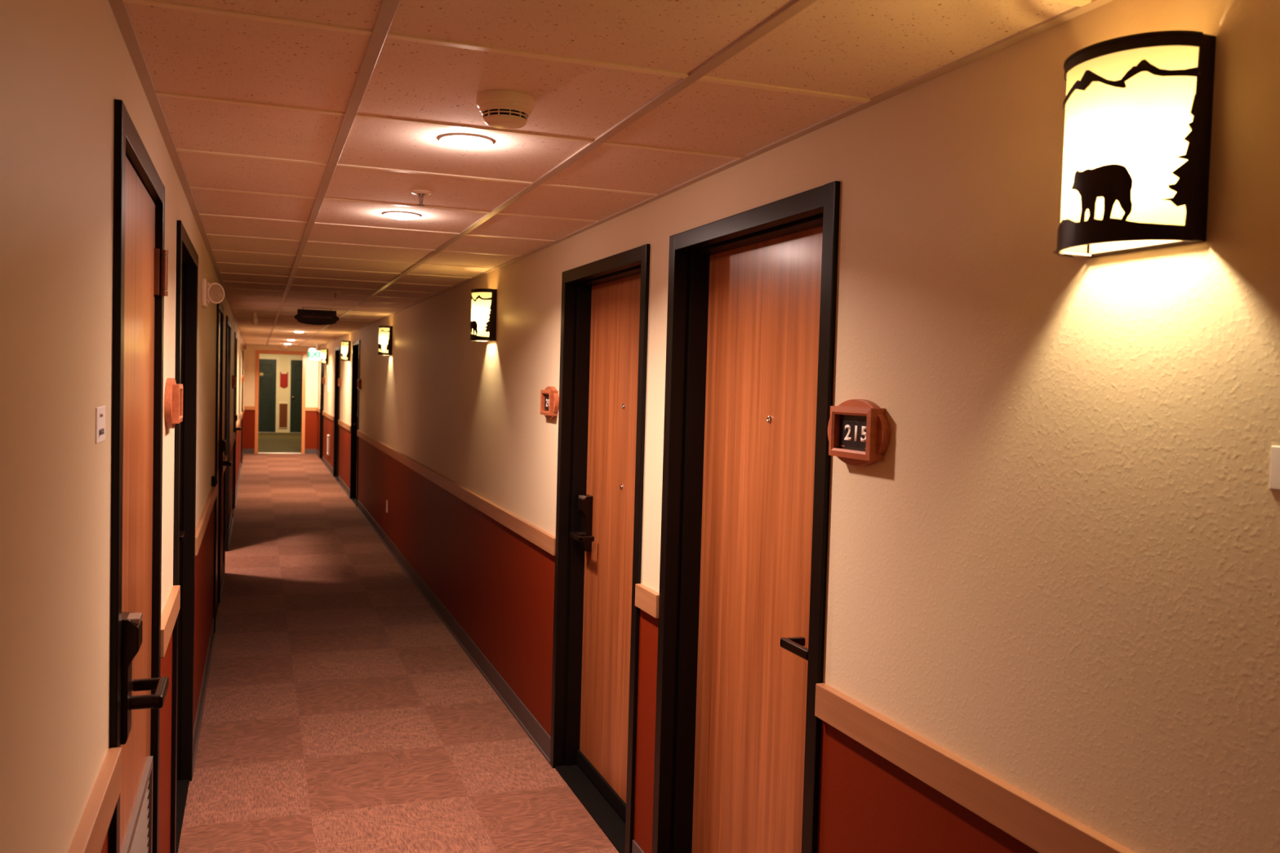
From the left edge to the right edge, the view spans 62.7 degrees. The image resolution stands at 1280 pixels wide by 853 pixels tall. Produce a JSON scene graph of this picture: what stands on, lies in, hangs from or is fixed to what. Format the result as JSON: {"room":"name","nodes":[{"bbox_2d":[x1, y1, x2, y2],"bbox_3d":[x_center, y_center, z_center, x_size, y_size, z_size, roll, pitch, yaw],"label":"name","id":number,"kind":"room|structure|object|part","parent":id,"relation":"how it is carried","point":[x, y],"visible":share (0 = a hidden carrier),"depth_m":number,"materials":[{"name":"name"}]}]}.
{"room":"hotel corridor","nodes":[
{"label":"hotel corridor","id":0,"kind":"room"},
{"bbox_2d":[0,0,244,852],"bbox_3d":[-3.485,0.030,8.614,0.165,2.300,26.950,1,2,-20],"label":"wall","id":1,"kind":"structure","parent":0,"point":[64,64],"depth_m":1.36,"materials":[{"name":"beige paint"}]},
{"bbox_2d":[67,747,122,852],"bbox_3d":[0.148,0.739,-1.079,0.023,0.074,6.199,1,2,-20],"label":"chair rail","id":2,"kind":"object","parent":1,"relation":"attached to","point":[91,831],"visible":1,"depth_m":1.61,"materials":[{"name":"brown wood"}]},
{"bbox_2d":[95,405,105,444],"bbox_3d":[-0.858,-0.003,1.671,0.003,0.056,0.100,1,2,-20],"label":"sign card","id":3,"kind":"object","parent":1,"relation":"attached to","point":[100,411],"visible":1,"depth_m":1.66,"materials":[{"name":"white paper"}]},
{"bbox_2d":[108,98,168,852],"bbox_3d":[-1.106,0.461,2.230,0.229,2.080,0.890,1,2,-20],"label":"door","id":4,"kind":"structure","parent":1,"relation":"in","point":[137,691],"depth_m":2.20,"materials":[{"name":"brown wood"}]},
{"bbox_2d":[121,755,153,852],"bbox_3d":[-1.095,1.101,2.277,0.015,0.555,0.664,1,2,-20],"label":"vent grille","id":5,"kind":"object","parent":4,"relation":"attached to","point":[138,836],"depth_m":2.41,"materials":[{"name":"white metal"}]},
{"bbox_3d":[-0.928,0.502,1.979,0.065,0.025,0.138,1,2,-20],"label":"lever handle","id":6,"kind":"part","parent":4,"relation":"part of","materials":[{"name":"brown metal"}]},
{"bbox_2d":[160,585,180,657],"bbox_3d":[-1.323,0.539,2.951,0.023,0.074,0.599,1,2,-20],"label":"chair rail","id":7,"kind":"object","parent":1,"relation":"attached to","point":[169,615],"visible":0.74,"depth_m":2.89,"materials":[{"name":"brown wood"}]},
{"bbox_2d":[164,377,183,428],"bbox_3d":[-1.302,-0.065,2.939,0.037,0.141,0.220,1,2,-20],"label":"plaque","id":8,"kind":"object","parent":1,"relation":"attached to","point":[173,395],"visible":1,"depth_m":2.87,"materials":[{"name":"brown wood"}]},
{"bbox_2d":[170,220,198,852],"bbox_3d":[-1.668,0.388,3.673,0.163,2.080,1.000,1,2,-20],"label":"door","id":9,"kind":"structure","parent":1,"relation":"in","point":[187,275],"depth_m":4.10,"materials":[{"name":"brown wood"}]},
{"bbox_3d":[-1.763,0.417,3.987,0.065,0.025,0.138,1,2,-20],"label":"lever handle","id":10,"kind":"part","parent":9,"relation":"part of","materials":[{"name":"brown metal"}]},
{"bbox_2d":[192,617,215,775],"bbox_3d":[-2.218,1.294,5.361,0.016,0.102,2.456,1,2,-20],"label":"baseboard","id":11,"kind":"structure","parent":1,"relation":"attached to","point":[197,727],"depth_m":5.08,"materials":[{"name":"plastic"}]},
{"bbox_2d":[195,480,218,555],"bbox_3d":[-2.190,0.420,5.328,0.023,0.074,2.454,1,2,-20],"label":"chair rail","id":12,"kind":"object","parent":1,"relation":"attached to","point":[200,529],"visible":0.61,"depth_m":4.85,"materials":[{"name":"brown wood"}]},
{"bbox_2d":[201,278,224,307],"bbox_3d":[-1.918,-0.599,4.726,0.096,0.124,0.120,1,2,-20],"label":"emergency light","id":13,"kind":"object","parent":1,"relation":"attached to","point":[214,293],"visible":1,"depth_m":4.69,"materials":[{"name":"white plastic"}]},
{"bbox_2d":[211,475,217,486],"bbox_3d":[-2.429,0.313,6.003,0.033,0.056,0.060,1,2,-20],"label":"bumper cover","id":14,"kind":"object","parent":1,"relation":"attached to","point":[214,480],"visible":1,"depth_m":5.97,"materials":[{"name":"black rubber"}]},
{"bbox_2d":[213,302,231,632],"bbox_3d":[-2.819,0.228,6.922,0.229,2.080,0.980,1,2,-20],"label":"door","id":15,"kind":"structure","parent":1,"relation":"in","point":[220,445],"depth_m":7.21,"materials":[{"name":"brown wood"}]},
{"bbox_3d":[-2.825,0.226,6.920,0.111,2.078,0.980,1,2,-20],"label":"frame","id":16,"kind":"part","parent":15,"relation":"part of","materials":[{"name":"black wood"}]},
{"bbox_3d":[-2.861,0.256,7.274,0.065,0.025,0.138,1,2,-20],"label":"lever handle","id":17,"kind":"part","parent":15,"relation":"part of","materials":[{"name":"brown metal"}]},
{"bbox_2d":[220,561,224,599],"bbox_3d":[-3.165,1.165,7.956,0.016,0.102,1.106,1,2,-20],"label":"baseboard","id":18,"kind":"structure","parent":1,"relation":"attached to","point":[222,575],"depth_m":8.00,"materials":[{"name":"plastic"}]},
{"bbox_2d":[222,454,226,476],"bbox_3d":[-3.137,0.291,7.923,0.023,0.074,1.104,1,2,-20],"label":"chair rail","id":19,"kind":"object","parent":1,"relation":"attached to","point":[224,455],"visible":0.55,"depth_m":7.87,"materials":[{"name":"brown wood"}]},
{"bbox_2d":[222,315,231,573],"bbox_3d":[-3.603,0.123,8.975,0.163,2.078,1.200,1,2,-20],"label":"door","id":20,"kind":"structure","parent":1,"relation":"in","point":[228,348],"depth_m":9.49,"materials":[{"name":"brown wood"}]},
{"bbox_2d":[228,510,233,546],"bbox_3d":[-4.160,1.029,10.682,0.016,0.102,2.296,1,2,-20],"label":"baseboard","id":21,"kind":"structure","parent":1,"relation":"attached to","point":[232,517],"depth_m":10.71,"materials":[{"name":"plastic"}]},
{"bbox_2d":[229,432,235,453],"bbox_3d":[-4.132,0.155,10.648,0.023,0.074,2.294,1,2,-20],"label":"chair rail","id":22,"kind":"object","parent":1,"relation":"attached to","point":[233,438],"visible":0.89,"depth_m":10.29,"materials":[{"name":"brown wood"}]},
{"bbox_2d":[231,375,235,388],"bbox_3d":[-4.174,-0.457,10.807,0.037,0.141,0.220,1,2,-20],"label":"plaque","id":23,"kind":"object","parent":1,"relation":"attached to","point":[233,379],"visible":0.98,"depth_m":10.74,"materials":[{"name":"brown wood"}]},
{"bbox_3d":[-4.176,-0.457,10.815,0.036,0.107,0.161,1,2,-20],"label":"box frame","id":24,"kind":"part","parent":23,"relation":"part of","materials":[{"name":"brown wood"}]},
{"bbox_2d":[232,332,240,517],"bbox_3d":[-4.736,-0.034,12.177,0.229,2.080,1.000,1,2,-20],"label":"door","id":25,"kind":"structure","parent":1,"relation":"in","point":[235,415],"depth_m":11.78,"materials":[{"name":"brown wood"}]},
{"bbox_3d":[-4.743,-0.035,12.174,0.111,2.078,1.000,1,2,-20],"label":"frame","id":26,"kind":"part","parent":25,"relation":"part of","materials":[{"name":"black wood"}]},
{"bbox_2d":[235,463,241,506],"bbox_3d":[-5.881,0.794,15.397,0.016,0.102,5.746,1,2,-20],"label":"baseboard","id":27,"kind":"structure","parent":1,"relation":"attached to","point":[240,468],"depth_m":14.98,"materials":[{"name":"plastic"}]},
{"bbox_2d":[235,412,242,434],"bbox_3d":[-5.853,-0.080,15.364,0.023,0.074,5.744,1,2,-20],"label":"chair rail","id":28,"kind":"object","parent":1,"relation":"attached to","point":[237,424],"visible":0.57,"depth_m":14.74,"materials":[{"name":"brown wood"}]},
{"bbox_2d":[240,350,243,466],"bbox_3d":[-7.079,-0.350,18.500,0.163,2.080,1.000,1,2,-20],"label":"door","id":29,"kind":"structure","parent":1,"relation":"in","point":[242,350],"depth_m":18.09,"materials":[{"name":"brown wood"}]},
{"bbox_2d":[240,342,247,351],"bbox_3d":[-6.191,-1.237,16.435,0.096,0.124,0.120,1,2,-20],"label":"emergency light","id":30,"kind":"object","parent":1,"relation":"attached to","point":[243,347],"visible":1,"depth_m":16.40,"materials":[{"name":"white plastic"}]},
{"bbox_2d":[257,432,301,453],"bbox_3d":[-8.823,0.422,25.574,6.200,0.116,8.200,1,2,-20],"label":"floor","id":31,"kind":"structure","parent":0,"point":[268,442],"depth_m":25.07,"materials":[{"name":"green carpet"}]},
{"bbox_2d":[243,344,318,448],"bbox_3d":[-7.374,-0.594,21.603,1.764,2.300,0.150,1,2,-20],"label":"wall","id":32,"kind":"structure","parent":0,"point":[312,366],"depth_m":21.45,"materials":[{"name":"beige paint"}]},
{"bbox_2d":[243,448,254,453],"bbox_3d":[-7.939,0.501,21.369,0.227,0.100,0.010,1,2,-20],"label":"baseboard","id":33,"kind":"structure","parent":32,"relation":"attached to","point":[245,451],"depth_m":21.36,"materials":[{"name":"plastic"}]},
{"bbox_2d":[244,406,254,409],"bbox_3d":[-7.912,-0.373,21.328,0.197,0.074,0.023,1,2,-20],"label":"chair rail","id":34,"kind":"object","parent":32,"relation":"attached to","point":[246,407],"visible":0.76,"depth_m":21.32,"materials":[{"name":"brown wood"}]},
{"bbox_2d":[254,350,306,453],"bbox_3d":[-7.387,-0.497,21.599,0.973,2.106,0.178,1,2,-20],"label":"door frame","id":35,"kind":"structure","parent":32,"relation":"attached to","point":[257,352],"depth_m":21.50,"materials":[{"name":"brown wood"}]},
{"bbox_2d":[304,448,316,453],"bbox_3d":[-6.829,0.516,21.775,0.252,0.100,0.010,1,2,-20],"label":"baseboard","id":36,"kind":"structure","parent":32,"relation":"attached to","point":[306,451],"depth_m":21.77,"materials":[{"name":"plastic"}]},
{"bbox_2d":[305,407,316,411],"bbox_3d":[-6.802,-0.359,21.734,0.222,0.074,0.023,1,2,-20],"label":"chair rail","id":37,"kind":"object","parent":32,"relation":"attached to","point":[313,409],"visible":1,"depth_m":21.73,"materials":[{"name":"brown wood"}]},
{"bbox_2d":[259,353,302,432],"bbox_3d":[-8.777,-0.937,25.497,6.400,2.600,8.250,1,2,-20],"label":"wall","id":38,"kind":"structure","parent":0,"point":[283,358],"depth_m":29.34,"materials":[{"name":"beige paint"}]},
{"bbox_2d":[257,355,279,432],"bbox_3d":[-10.566,-0.886,29.108,1.080,2.117,0.112,1,2,-20],"label":"door","id":39,"kind":"structure","parent":38,"relation":"in","point":[268,382],"depth_m":29.22,"materials":[{"name":"green paint"}]},
{"bbox_2d":[278,403,288,428],"bbox_3d":[-9.963,-0.303,29.373,0.240,0.700,0.026,1,2,-20],"label":"wall panel","id":40,"kind":"object","parent":38,"relation":"attached to","point":[283,407],"visible":1,"depth_m":29.37,"materials":[{"name":"brown wood"}]},
{"bbox_2d":[280,371,288,387],"bbox_3d":[-9.930,-1.302,29.333,0.210,0.460,0.030,1,2,-20],"label":"wall plaque","id":41,"kind":"object","parent":38,"relation":"attached to","point":[283,377],"visible":1,"depth_m":29.32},
{"bbox_2d":[287,357,302,433],"bbox_3d":[-9.336,-0.870,29.558,1.080,2.117,0.112,1,2,-20],"label":"door","id":42,"kind":"structure","parent":38,"relation":"in","point":[295,366],"depth_m":29.46,"materials":[{"name":"green paint"}]},
{"bbox_2d":[177,453,618,852],"bbox_3d":[-2.771,1.238,8.945,1.764,0.100,26.970,1,2,-20],"label":"floor","id":43,"kind":"structure","parent":0,"point":[341,713],"depth_m":5.02,"materials":[{"name":"carpet"}]},
{"bbox_2d":[257,452,301,453],"bbox_3d":[-7.419,0.554,21.649,0.841,0.022,0.120,1,2,-20],"label":"threshold","id":44,"kind":"object","parent":43,"relation":"on","point":[258,452],"visible":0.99,"depth_m":21.59,"materials":[{"name":"metal"}]},
{"bbox_2d":[108,0,1113,346],"bbox_3d":[-2.712,-1.052,8.869,1.634,0.055,27.000,1,2,-20],"label":"ceiling","id":45,"kind":"structure","parent":0,"point":[289,129],"depth_m":2.29,"materials":[{"name":"tile"}]},
{"bbox_2d":[251,312,257,324],"bbox_3d":[-3.773,-1.057,10.293,0.056,0.119,0.056,1,2,-20],"label":"ceiling fixture","id":46,"kind":"object","parent":45,"relation":"hanging from","point":[254,319],"visible":1,"depth_m":10.27,"materials":[{"name":"white plastic"}]},
{"bbox_2d":[307,343,321,361],"bbox_3d":[-6.046,-1.386,19.677,0.331,0.330,0.101,0,3,-29],"label":"exit sign","id":47,"kind":"object","parent":45,"relation":"hanging from","point":[313,354],"visible":0.85,"depth_m":19.64,"materials":[{"name":"white plastic"}]},
{"bbox_2d":[293,308,339,324],"bbox_3d":[-2.872,-0.978,9.346,0.384,0.150,0.029,1,2,-20],"label":"hanging sign","id":48,"kind":"object","parent":45,"relation":"hanging from","point":[311,317],"visible":1,"depth_m":9.33,"materials":[{"name":"brown wood"}]},
{"bbox_2d":[330,290,340,297],"bbox_3d":[-2.160,-0.936,7.456,0.068,0.044,0.068,1,2,-20],"label":"sprinkler head","id":49,"kind":"object","parent":45,"relation":"attached to","point":[333,291],"visible":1,"depth_m":7.45},
{"bbox_2d":[382,211,421,219],"bbox_3d":[-0.875,-0.772,3.862,0.140,0.018,0.140,1,2,-20],"label":"recessed light","id":50,"kind":"object","parent":45,"relation":"in","point":[393,215],"visible":1,"depth_m":3.83,"materials":[{"name":"white glass"}]},
{"bbox_2d":[410,189,431,205],"bbox_3d":[-0.704,-0.735,3.383,0.068,0.044,0.068,1,2,-20],"label":"sprinkler head","id":51,"kind":"object","parent":45,"relation":"attached to","point":[418,192],"visible":1,"depth_m":3.37},
{"bbox_3d":[-0.704,-0.735,3.383,0.012,0.042,0.014,3,3,30],"label":"frame","id":52,"kind":"part","parent":51,"relation":"part of","materials":[{"name":"metal"}]},
{"bbox_2d":[438,133,494,149],"bbox_3d":[-0.435,-0.711,2.635,0.140,0.018,0.140,1,2,-20],"label":"recessed light","id":53,"kind":"object","parent":45,"relation":"in","point":[460,140],"visible":1,"depth_m":2.60,"materials":[{"name":"white glass"}]},
{"bbox_2d":[475,89,534,128],"bbox_3d":[-0.286,-0.669,2.233,0.124,0.060,0.124,1,2,-20],"label":"smoke detector","id":54,"kind":"object","parent":45,"relation":"attached to","point":[499,108],"visible":1,"depth_m":2.19,"materials":[{"name":"white plastic"}]},
{"bbox_2d":[316,0,1279,852],"bbox_3d":[-1.983,0.050,9.163,0.165,2.300,26.950,1,2,-20],"label":"wall","id":55,"kind":"structure","parent":0,"point":[1058,570],"depth_m":1.82,"materials":[{"name":"beige paint"}]},
{"bbox_2d":[319,364,324,461],"bbox_3d":[-6.058,-0.392,20.282,0.163,2.080,0.950,1,2,-20],"label":"door","id":56,"kind":"structure","parent":55,"relation":"in","point":[322,390],"depth_m":20.66,"materials":[{"name":"black wood"}]},
{"bbox_2d":[320,348,328,364],"bbox_3d":[-5.662,-1.257,18.865,0.120,0.276,0.216,1,2,-20],"label":"wall sconce","id":57,"kind":"object","parent":55,"relation":"attached to","point":[324,354],"visible":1,"depth_m":18.78,"materials":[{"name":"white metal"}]},
{"bbox_3d":[-5.665,-1.258,18.864,0.105,0.269,0.206,1,2,-20],"label":"lamp shade","id":58,"kind":"part","parent":57,"relation":"part of","materials":[{"name":"white glass"}]},
{"bbox_2d":[322,456,333,475],"bbox_3d":[-5.477,0.685,18.438,0.016,0.102,3.006,1,2,-20],"label":"baseboard","id":59,"kind":"structure","parent":55,"relation":"attached to","point":[325,462],"depth_m":18.41,"materials":[{"name":"plastic"}]},
{"bbox_2d":[322,410,333,421],"bbox_3d":[-5.456,-0.189,18.402,0.023,0.074,3.004,1,2,-20],"label":"chair rail","id":60,"kind":"object","parent":55,"relation":"attached to","point":[324,413],"visible":1,"depth_m":18.14,"materials":[{"name":"brown wood"}]},
{"bbox_2d":[326,434,329,455],"bbox_3d":[-5.389,0.318,18.190,0.029,0.340,0.320,1,2,-20],"label":"air vent","id":61,"kind":"object","parent":55,"relation":"in","point":[328,435],"visible":1,"depth_m":18.04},
{"bbox_2d":[333,346,340,481],"bbox_3d":[-4.693,-0.206,16.543,0.163,2.080,1.000,1,2,-20],"label":"door","id":62,"kind":"structure","parent":55,"relation":"in","point":[337,354],"depth_m":16.94,"materials":[{"name":"brown wood"}]},
{"bbox_2d":[337,377,341,386],"bbox_3d":[-4.550,-0.670,15.919,0.037,0.141,0.220,1,2,-20],"label":"plaque","id":63,"kind":"object","parent":55,"relation":"attached to","point":[340,379],"visible":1,"depth_m":15.83,"materials":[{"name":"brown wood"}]},
{"bbox_2d":[337,475,350,497],"bbox_3d":[-4.239,0.854,15.046,0.016,0.102,2.216,1,2,-20],"label":"baseboard","id":64,"kind":"structure","parent":55,"relation":"attached to","point":[342,484],"depth_m":14.99,"materials":[{"name":"plastic"}]},
{"bbox_2d":[337,419,351,431],"bbox_3d":[-4.218,-0.020,15.010,0.023,0.074,2.214,1,2,-20],"label":"chair rail","id":65,"kind":"object","parent":55,"relation":"attached to","point":[344,424],"visible":1,"depth_m":14.80,"materials":[{"name":"brown wood"}]},
{"bbox_2d":[341,340,351,360],"bbox_3d":[-4.036,-1.035,14.408,0.120,0.276,0.216,1,2,-20],"label":"wall sconce","id":66,"kind":"object","parent":55,"relation":"attached to","point":[345,344],"visible":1,"depth_m":14.32,"materials":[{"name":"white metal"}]},
{"bbox_3d":[-4.038,-1.036,14.406,0.105,0.269,0.206,1,2,-20],"label":"lamp shade","id":67,"kind":"part","parent":66,"relation":"part of","materials":[{"name":"white glass"}]},
{"bbox_2d":[349,339,359,506],"bbox_3d":[-3.590,-0.056,13.521,0.163,2.080,1.000,1,2,-20],"label":"door","id":68,"kind":"structure","parent":55,"relation":"in","point":[356,344],"depth_m":13.92,"materials":[{"name":"brown wood"}]},
{"bbox_2d":[356,378,361,390],"bbox_3d":[-3.444,-0.519,12.889,0.037,0.141,0.220,1,2,-20],"label":"plaque","id":69,"kind":"object","parent":55,"relation":"attached to","point":[358,381],"visible":1,"depth_m":12.81,"materials":[{"name":"brown wood"}]},
{"bbox_3d":[-3.442,-0.519,12.881,0.036,0.107,0.161,1,2,-20],"label":"box frame","id":70,"kind":"part","parent":69,"relation":"part of","materials":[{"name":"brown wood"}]},
{"bbox_2d":[377,325,392,355],"bbox_3d":[-2.426,-0.816,9.997,0.120,0.276,0.216,1,2,-20],"label":"wall sconce","id":71,"kind":"object","parent":55,"relation":"attached to","point":[385,332],"visible":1,"depth_m":9.91,"materials":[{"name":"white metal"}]},
{"bbox_3d":[-2.429,-0.816,9.996,0.105,0.269,0.206,1,2,-20],"label":"lamp shade","id":72,"kind":"part","parent":71,"relation":"part of","materials":[{"name":"white glass"}]},
{"bbox_2d":[356,498,551,764],"bbox_3d":[-1.945,1.167,8.761,0.016,0.102,9.171,1,2,-20],"label":"baseboard","id":73,"kind":"structure","parent":55,"relation":"attached to","point":[535,731],"depth_m":5.98,"materials":[{"name":"plastic"}]},
{"bbox_2d":[356,430,555,555],"bbox_3d":[-1.924,0.293,8.725,0.023,0.074,9.169,1,2,-20],"label":"chair rail","id":74,"kind":"object","parent":55,"relation":"attached to","point":[535,535],"visible":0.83,"depth_m":5.88,"materials":[{"name":"brown wood"}]},
{"bbox_2d":[470,288,497,342],"bbox_3d":[-0.858,-0.602,5.699,0.120,0.276,0.216,1,2,-20],"label":"wall sconce","id":75,"kind":"object","parent":55,"relation":"attached to","point":[484,300],"visible":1,"depth_m":5.62,"materials":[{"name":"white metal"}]},
{"bbox_3d":[-0.860,-0.602,5.699,0.105,0.269,0.206,1,2,-20],"label":"lamp shade","id":76,"kind":"part","parent":75,"relation":"part of","materials":[{"name":"white glass"}]},
{"bbox_2d":[540,386,559,418],"bbox_3d":[-0.395,-0.103,4.532,0.037,0.141,0.220,1,2,-20],"label":"plaque","id":77,"kind":"object","parent":55,"relation":"attached to","point":[549,398],"visible":0.99,"depth_m":4.48,"materials":[{"name":"brown wood"}]},
{"bbox_3d":[-0.390,-0.102,4.526,0.007,0.077,0.132,1,2,-20],"label":"number plate","id":78,"kind":"part","parent":77,"relation":"part of","materials":[{"name":"plastic"}]},
{"bbox_2d":[550,244,650,852],"bbox_3d":[-0.104,0.420,3.969,0.163,2.080,1.010,1,2,-20],"label":"door","id":79,"kind":"structure","parent":55,"relation":"in","point":[604,311],"depth_m":4.18,"materials":[{"name":"brown wood"}]},
{"bbox_3d":[-0.236,0.448,4.274,0.065,0.025,0.138,1,2,-20],"label":"lever handle","id":80,"kind":"part","parent":79,"relation":"part of","materials":[{"name":"brown metal"}]},
{"bbox_2d":[631,840,644,852],"bbox_3d":[0.006,1.433,3.414,0.016,0.102,0.196,1,2,-20],"label":"baseboard","id":81,"kind":"structure","parent":55,"relation":"attached to","point":[636,848],"depth_m":3.47,"materials":[{"name":"plastic"}]},
{"bbox_2d":[635,583,659,618],"bbox_3d":[0.027,0.559,3.378,0.023,0.074,0.194,1,2,-20],"label":"chair rail","id":82,"kind":"object","parent":55,"relation":"attached to","point":[646,599],"visible":0.84,"depth_m":3.36,"materials":[{"name":"brown wood"}]},
{"bbox_2d":[651,180,839,852],"bbox_3d":[0.307,0.476,2.842,0.163,2.080,0.990,1,2,-20],"label":"door","id":83,"kind":"structure","parent":55,"relation":"in","point":[752,294],"depth_m":2.95,"materials":[{"name":"brown wood"}]},
{"bbox_3d":[0.398,0.535,2.537,0.065,0.025,0.138,1,2,-20],"label":"lever handle","id":84,"kind":"part","parent":83,"relation":"part of","materials":[{"name":"brown metal"}]},
{"bbox_2d":[827,399,890,466],"bbox_3d":[0.451,0.013,2.216,0.037,0.141,0.220,1,2,-20],"label":"plaque","id":85,"kind":"object","parent":55,"relation":"attached to","point":[859,430],"visible":1,"depth_m":2.19,"materials":[{"name":"brown wood"}]},
{"bbox_3d":[0.455,0.013,2.209,0.007,0.077,0.132,1,2,-20],"label":"number plate","id":86,"kind":"part","parent":85,"relation":"part of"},
{"bbox_2d":[814,683,1135,852],"bbox_3d":[1.469,0.756,-0.574,0.023,0.074,6.239,1,2,-20],"label":"chair rail","id":87,"kind":"object","parent":55,"relation":"attached to","point":[1031,821],"visible":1,"depth_m":1.85,"materials":[{"name":"brown wood"}]},
{"bbox_2d":[1053,30,1216,257],"bbox_3d":[0.677,-0.392,1.494,0.120,0.276,0.216,1,2,-20],"label":"wall sconce","id":88,"kind":"object","parent":55,"relation":"attached to","point":[1138,107],"visible":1,"depth_m":1.42,"materials":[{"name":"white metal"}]},
{"bbox_3d":[0.730,-0.391,1.513,0.008,0.274,0.206,1,2,-20],"label":"plate","id":89,"kind":"part","parent":88,"relation":"part of","materials":[{"name":"white metal"}]},
{"bbox_2d":[1269,445,1279,489],"bbox_3d":[0.811,0.054,1.277,0.003,0.054,0.100,1,2,-20],"label":"light switch","id":90,"kind":"object","parent":55,"relation":"attached to","point":[1274,479],"visible":1,"depth_m":1.32,"materials":[{"name":"white plastic"}]}
]}

